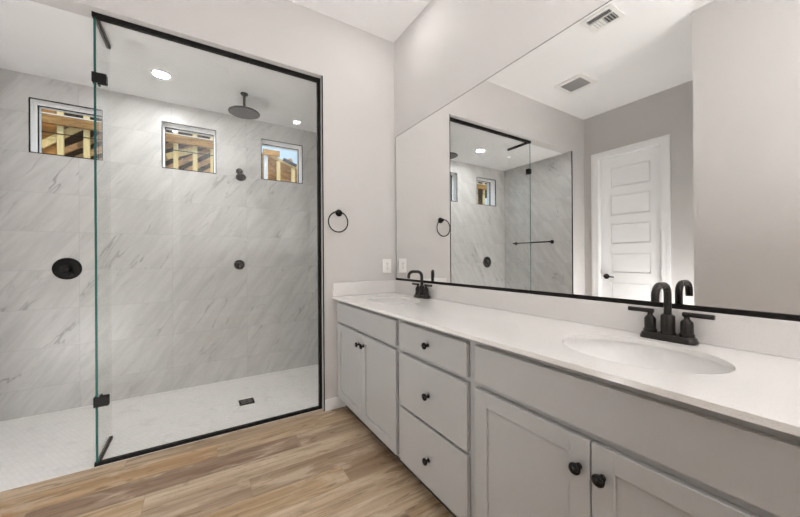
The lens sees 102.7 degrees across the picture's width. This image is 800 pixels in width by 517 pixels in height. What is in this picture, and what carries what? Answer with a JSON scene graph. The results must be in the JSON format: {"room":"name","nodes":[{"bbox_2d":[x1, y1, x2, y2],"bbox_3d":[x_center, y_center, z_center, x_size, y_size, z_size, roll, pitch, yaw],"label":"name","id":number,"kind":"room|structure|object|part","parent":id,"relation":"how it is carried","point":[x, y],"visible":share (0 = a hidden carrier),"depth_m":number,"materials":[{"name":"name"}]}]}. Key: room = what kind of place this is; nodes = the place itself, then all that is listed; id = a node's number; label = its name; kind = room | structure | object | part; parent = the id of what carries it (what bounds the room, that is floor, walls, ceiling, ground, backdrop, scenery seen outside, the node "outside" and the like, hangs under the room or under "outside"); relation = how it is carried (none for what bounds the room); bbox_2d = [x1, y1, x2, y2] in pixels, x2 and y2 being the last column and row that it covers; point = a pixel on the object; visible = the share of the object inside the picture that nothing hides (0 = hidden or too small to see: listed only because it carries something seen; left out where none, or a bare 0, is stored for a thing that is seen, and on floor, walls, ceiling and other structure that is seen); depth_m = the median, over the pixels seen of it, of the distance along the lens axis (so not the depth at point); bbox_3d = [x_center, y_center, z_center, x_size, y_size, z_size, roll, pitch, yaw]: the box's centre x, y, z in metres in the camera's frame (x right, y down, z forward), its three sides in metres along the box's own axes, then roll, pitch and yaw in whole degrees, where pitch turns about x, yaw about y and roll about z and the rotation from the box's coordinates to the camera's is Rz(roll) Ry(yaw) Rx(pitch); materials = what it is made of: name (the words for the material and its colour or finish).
{"room":"bathroom","nodes":[
{"label":"bathroom","id":0,"kind":"room"},
{"bbox_2d":[0,0,316,132],"bbox_3d":[-1.605,-1.436,2.643,3.100,0.080,1.142,0,0,-32],"label":"ceiling","id":1,"kind":"structure","parent":0,"point":[38,39],"depth_m":2.32,"materials":[{"name":"white paint"}]},
{"bbox_2d":[147,68,174,80],"bbox_3d":[-1.810,-1.392,2.423,0.170,0.006,0.170,0,0,-32],"label":"recessed light","id":2,"kind":"object","parent":1,"relation":"in","point":[157,73],"visible":1,"depth_m":2.42,"materials":[{"name":"white paint"}]},
{"bbox_2d":[228,92,259,119],"bbox_3d":[-1.320,-1.312,2.711,0.244,0.171,0.244,0,0,-32],"label":"shower","id":3,"kind":"object","parent":1,"relation":"attached to","point":[243,112],"visible":1,"depth_m":2.70,"materials":[{"name":"black metal"}]},
{"bbox_3d":[-1.320,-1.325,2.711,0.032,0.125,0.032,0,0,-32],"label":"arm","id":4,"kind":"part","parent":3,"relation":"part of","materials":[{"name":"black metal"}]},
{"bbox_2d":[0,68,317,421],"bbox_3d":[-1.839,-0.107,3.087,2.985,2.574,0.170,0,0,-32],"label":"wall","id":5,"kind":"structure","parent":0,"point":[175,310],"depth_m":2.76,"materials":[{"name":"stone"}]},
{"bbox_2d":[29,97,102,160],"bbox_3d":[-2.656,-1.008,2.582,0.415,0.414,0.168,0,0,-32],"label":"window","id":6,"kind":"structure","parent":5,"relation":"in","point":[38,123],"depth_m":2.53,"materials":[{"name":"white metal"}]},
{"bbox_2d":[52,258,81,279],"bbox_3d":[-2.594,0.080,2.481,0.170,0.170,0.067,0,0,-32],"label":"shower valve","id":7,"kind":"object","parent":5,"relation":"attached to","point":[64,268],"visible":1,"depth_m":2.49,"materials":[{"name":"black metal"}]},
{"bbox_3d":[-2.589,0.094,2.476,0.071,0.096,0.055,0,0,-32],"label":"handle","id":8,"kind":"part","parent":7,"relation":"part of","materials":[{"name":"black metal"}]},
{"bbox_2d":[161,121,215,173],"bbox_3d":[-1.972,-1.012,3.005,0.418,0.414,0.168,0,0,-32],"label":"window","id":9,"kind":"structure","parent":5,"relation":"in","point":[165,127],"depth_m":2.98,"materials":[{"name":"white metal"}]},
{"bbox_2d":[234,260,244,268],"bbox_3d":[-1.569,0.061,3.126,0.094,0.094,0.047,0,0,-32],"label":"shower valve","id":10,"kind":"object","parent":5,"relation":"attached to","point":[239,264],"visible":1,"depth_m":3.12,"materials":[{"name":"black metal"}]},
{"bbox_3d":[-1.566,0.067,3.122,0.056,0.069,0.038,0,0,-32],"label":"handle","id":11,"kind":"part","parent":10,"relation":"part of","materials":[{"name":"black metal"}]},
{"bbox_2d":[236,168,245,180],"bbox_3d":[-1.533,-0.813,3.069,0.088,0.147,0.186,0,0,-32],"label":"shower","id":12,"kind":"object","parent":5,"relation":"attached to","point":[241,177],"visible":1,"depth_m":3.03,"materials":[{"name":"black metal"}]},
{"bbox_2d":[261,138,302,183],"bbox_3d":[-1.280,-1.016,3.432,0.417,0.414,0.168,0,0,-32],"label":"window","id":13,"kind":"structure","parent":5,"relation":"in","point":[262,143],"depth_m":3.47,"materials":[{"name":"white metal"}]},
{"bbox_2d":[30,0,394,399],"bbox_3d":[-1.366,-0.349,2.044,3.274,3.050,0.120,0,0,-32],"label":"wall","id":14,"kind":"structure","parent":0,"point":[356,66],"depth_m":2.50,"materials":[{"name":"beige paint"}]},
{"bbox_2d":[320,76,324,410],"bbox_3d":[-0.617,-0.116,2.505,0.009,2.574,0.120,0,0,-32],"label":"door frame","id":15,"kind":"structure","parent":14,"relation":"attached to","point":[321,77],"depth_m":2.47,"materials":[{"name":"metal"}]},
{"bbox_2d":[325,397,345,410],"bbox_3d":[-0.302,1.125,2.615,0.638,0.088,0.014,0,0,-32],"label":"baseboard","id":16,"kind":"structure","parent":14,"relation":"attached to","point":[336,402],"depth_m":2.48,"materials":[{"name":"white paint"}]},
{"bbox_2d":[328,210,347,232],"bbox_3d":[-0.484,-0.293,2.493,0.167,0.184,0.042,0,0,-32],"label":"towel ring","id":17,"kind":"object","parent":14,"relation":"attached to","point":[338,212],"visible":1,"depth_m":2.49,"materials":[{"name":"black metal"}]},
{"bbox_3d":[-0.472,-0.358,2.501,0.054,0.054,0.042,0,0,-32],"label":"post","id":18,"kind":"part","parent":17,"relation":"part of","materials":[{"name":"black metal"}]},
{"bbox_2d":[383,259,390,272],"bbox_3d":[-0.110,0.064,2.741,0.082,0.124,0.010,0,0,-32],"label":"outlet","id":19,"kind":"object","parent":14,"relation":"attached to","point":[386,262],"visible":1,"depth_m":2.74,"materials":[{"name":"white plastic"}]},
{"bbox_2d":[0,364,453,516],"bbox_3d":[-0.310,1.207,0.286,3.300,0.081,6.232,0,0,-32],"label":"floor","id":20,"kind":"structure","parent":0,"point":[318,463],"depth_m":1.85,"materials":[{"name":"brown wood"}]},
{"bbox_2d":[91,11,321,466],"bbox_3d":[-1.260,-0.112,2.287,1.315,2.572,0.336,0,0,-32],"label":"shower door frame","id":21,"kind":"structure","parent":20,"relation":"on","point":[100,79],"depth_m":2.02,"materials":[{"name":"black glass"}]},
{"bbox_3d":[-1.811,-0.103,1.952,0.011,2.550,0.326,0,0,-32],"label":"glass pane","id":22,"kind":"part","parent":21,"relation":"part of","materials":[{"name":"glass"}]},
{"bbox_2d":[239,398,254,405],"bbox_3d":[-1.256,1.172,2.618,0.110,0.004,0.110,0,0,-32],"label":"shower drain","id":23,"kind":"object","parent":20,"relation":"on","point":[249,400],"visible":1,"depth_m":2.62,"materials":[{"name":"black metal"}]},
{"bbox_2d":[337,300,410,471],"bbox_3d":[-0.038,0.737,2.231,0.582,0.860,0.940,0,0,-32],"label":"vanity cabinet","id":24,"kind":"object","parent":20,"relation":"on","point":[368,341],"visible":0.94,"depth_m":1.98,"materials":[{"name":"grey paint"}]},
{"bbox_3d":[-0.359,0.775,2.274,0.020,0.562,0.434,0,0,-32],"label":"door","id":25,"kind":"part","parent":24,"relation":"part of","materials":[{"name":"grey paint"}]},
{"bbox_3d":[-0.129,0.773,1.901,0.020,0.562,0.436,0,0,-32],"label":"door","id":26,"kind":"part","parent":24,"relation":"part of","materials":[{"name":"grey paint"}]},
{"bbox_2d":[399,319,474,516],"bbox_3d":[0.352,0.734,1.599,0.582,0.860,0.544,0,0,-32],"label":"vanity cabinet","id":27,"kind":"object","parent":20,"relation":"on","point":[437,390],"visible":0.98,"depth_m":1.40,"materials":[{"name":"grey paint"}]},
{"bbox_3d":[0.115,0.398,1.455,0.030,0.032,0.032,0,0,-32],"label":"knob","id":28,"kind":"part","parent":27,"relation":"part of","materials":[{"name":"black metal"}]},
{"bbox_3d":[0.116,0.630,1.455,0.030,0.032,0.032,0,0,-32],"label":"knob","id":29,"kind":"part","parent":27,"relation":"part of","materials":[{"name":"black metal"}]},
{"bbox_3d":[0.118,0.923,1.455,0.030,0.032,0.032,0,0,-32],"label":"knob","id":30,"kind":"part","parent":27,"relation":"part of","materials":[{"name":"black metal"}]},
{"bbox_3d":[0.136,0.399,1.468,0.020,0.137,0.500,0,0,-32],"label":"drawer","id":31,"kind":"part","parent":27,"relation":"part of","materials":[{"name":"grey paint"}]},
{"bbox_3d":[0.138,0.625,1.468,0.020,0.270,0.500,0,0,-32],"label":"drawer","id":32,"kind":"part","parent":27,"relation":"part of","materials":[{"name":"grey paint"}]},
{"bbox_3d":[0.139,0.913,1.468,0.020,0.279,0.500,0,0,-32],"label":"drawer","id":33,"kind":"part","parent":27,"relation":"part of","materials":[{"name":"grey paint"}]},
{"bbox_2d":[474,341,799,516],"bbox_3d":[0.740,0.731,0.971,0.582,0.860,0.930,0,0,-32],"label":"vanity cabinet","id":34,"kind":"object","parent":20,"relation":"on","point":[552,440],"visible":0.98,"depth_m":0.82,"materials":[{"name":"grey paint"}]},
{"bbox_3d":[0.405,0.769,1.037,0.020,0.562,0.422,0,0,-32],"label":"door","id":35,"kind":"part","parent":34,"relation":"part of","materials":[{"name":"grey paint"}]},
{"bbox_2d":[332,292,799,436],"bbox_3d":[0.357,0.296,1.600,0.574,0.016,2.439,0,0,-32],"label":"countertop","id":36,"kind":"structure","parent":34,"relation":"on","point":[761,389],"depth_m":0.92,"materials":[{"name":"white stone"}]},
{"bbox_2d":[332,280,394,295],"bbox_3d":[-0.278,0.240,2.630,0.572,0.105,0.020,0,0,-32],"label":"side splash","id":37,"kind":"object","parent":36,"relation":"on","point":[382,286],"visible":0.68,"depth_m":2.60,"materials":[{"name":"white stone"}]},
{"bbox_2d":[371,299,418,303],"bbox_3d":[-0.038,0.381,2.233,0.399,0.147,0.496,0,0,-32],"label":"sink","id":38,"kind":"object","parent":36,"relation":"in","point":[383,301],"visible":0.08,"depth_m":2.42,"materials":[{"name":"white ceramic"}]},
{"bbox_2d":[407,270,431,298],"bbox_3d":[0.160,0.188,2.357,0.232,0.203,0.094,0,0,39],"label":"faucet","id":39,"kind":"object","parent":36,"relation":"on","point":[422,290],"visible":1,"depth_m":2.35,"materials":[{"name":"black metal"}]},
{"bbox_3d":[0.118,0.177,2.372,0.134,0.182,0.045,0,0,19],"label":"spout","id":40,"kind":"part","parent":39,"relation":"part of","materials":[{"name":"black metal"}]},
{"bbox_3d":[0.161,0.279,2.357,0.058,0.021,0.160,0,0,-32],"label":"plate","id":41,"kind":"part","parent":39,"relation":"part of","materials":[{"name":"black metal"}]},
{"bbox_3d":[0.188,0.233,2.314,0.041,0.070,0.041,0,0,-32],"label":"handle","id":42,"kind":"part","parent":39,"relation":"part of","materials":[{"name":"black metal"}]},
{"bbox_2d":[564,339,732,373],"bbox_3d":[0.730,0.375,0.988,0.399,0.147,0.496,0,0,-32],"label":"sink","id":43,"kind":"object","parent":36,"relation":"in","point":[639,355],"visible":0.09,"depth_m":1.10,"materials":[{"name":"white ceramic"}]},
{"bbox_2d":[628,282,714,345],"bbox_3d":[0.895,0.182,1.089,0.141,0.203,0.240,0,0,-32],"label":"faucet","id":44,"kind":"object","parent":36,"relation":"on","point":[667,332],"visible":1,"depth_m":1.09,"materials":[{"name":"black metal"}]},
{"bbox_3d":[0.888,0.188,1.179,0.016,0.016,0.080,0,0,-32],"label":"lever","id":45,"kind":"part","parent":44,"relation":"part of","materials":[{"name":"black metal"}]},
{"bbox_3d":[0.903,0.227,1.155,0.041,0.070,0.041,0,0,-32],"label":"handle","id":46,"kind":"part","parent":44,"relation":"part of","materials":[{"name":"black metal"}]},
{"bbox_3d":[0.892,0.171,1.088,0.134,0.182,0.045,0,0,-32],"label":"spout","id":47,"kind":"part","parent":44,"relation":"part of","materials":[{"name":"black metal"}]},
{"bbox_3d":[0.931,0.273,1.111,0.058,0.021,0.160,0,0,-32],"label":"plate","id":48,"kind":"part","parent":44,"relation":"part of","materials":[{"name":"black metal"}]},
{"bbox_3d":[0.958,0.227,1.067,0.041,0.070,0.041,0,0,-32],"label":"handle","id":49,"kind":"part","parent":44,"relation":"part of","materials":[{"name":"black metal"}]},
{"bbox_3d":[0.973,0.187,1.043,0.016,0.016,0.080,0,0,-32],"label":"lever","id":50,"kind":"part","parent":44,"relation":"part of","materials":[{"name":"black metal"}]},
{"bbox_3d":[0.478,0.569,0.869,0.030,0.032,0.032,0,0,-32],"label":"knob","id":51,"kind":"part","parent":34,"relation":"part of","materials":[{"name":"black metal"}]},
{"bbox_3d":[0.510,0.566,0.817,0.030,0.032,0.032,0,0,-32],"label":"knob","id":52,"kind":"part","parent":34,"relation":"part of","materials":[{"name":"black metal"}]},
{"bbox_3d":[0.632,0.768,0.668,0.020,0.562,0.438,0,0,-32],"label":"door","id":53,"kind":"part","parent":34,"relation":"part of","materials":[{"name":"grey paint"}]},
{"bbox_2d":[289,0,430,42],"bbox_3d":[-0.073,-1.924,-0.176,3.450,0.080,5.270,0,0,-32],"label":"ceiling","id":54,"kind":"structure","parent":0,"point":[385,19],"depth_m":2.44,"materials":[{"name":"white paint"}]},
{"bbox_2d":[394,0,609,279],"bbox_3d":[1.321,-0.368,0.694,0.120,3.050,5.000,0,0,-32],"label":"wall","id":55,"kind":"structure","parent":0,"point":[451,47],"depth_m":2.06,"materials":[{"name":"beige paint"}]},
{"bbox_2d":[395,280,799,359],"bbox_3d":[0.598,0.233,1.737,0.020,0.105,2.418,0,0,-32],"label":"backsplash","id":56,"kind":"structure","parent":55,"relation":"attached to","point":[776,337],"depth_m":1.25,"materials":[{"name":"white stone"}]},
{"bbox_2d":[395,0,799,321],"bbox_3d":[0.598,-0.437,1.737,0.012,1.234,2.412,0,0,-32],"label":"mirror","id":57,"kind":"object","parent":55,"relation":"attached to","point":[642,144],"visible":1,"depth_m":1.25,"materials":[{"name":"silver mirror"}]},
{"label":"outside","id":58,"kind":"structure","parent":0,"visible":0},
{"bbox_3d":[-6.474,1.565,11.317,26.000,0.100,18.718,0,0,-32],"label":"ground","id":59,"kind":"structure","parent":58,"visible":0},
{"bbox_2d":[41,109,296,182],"bbox_3d":[-6.365,-0.714,5.576,9.017,4.449,2.520,0,0,-32],"label":"wooden fence","id":60,"kind":"object","parent":59,"relation":"on","point":[67,134],"visible":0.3,"depth_m":5.69,"materials":[{"name":"brown wood"}]},
{"bbox_3d":[-6.179,-2.171,4.268,7.464,0.022,0.048,0,0,-32],"label":"plate","id":61,"kind":"part","parent":60,"relation":"part of","materials":[{"name":"brown wood"}]},
{"bbox_3d":[-2.701,-0.354,6.450,0.072,3.682,0.060,0,0,-32],"label":"post","id":62,"kind":"part","parent":60,"relation":"part of","materials":[{"name":"white wood"}]}
]}

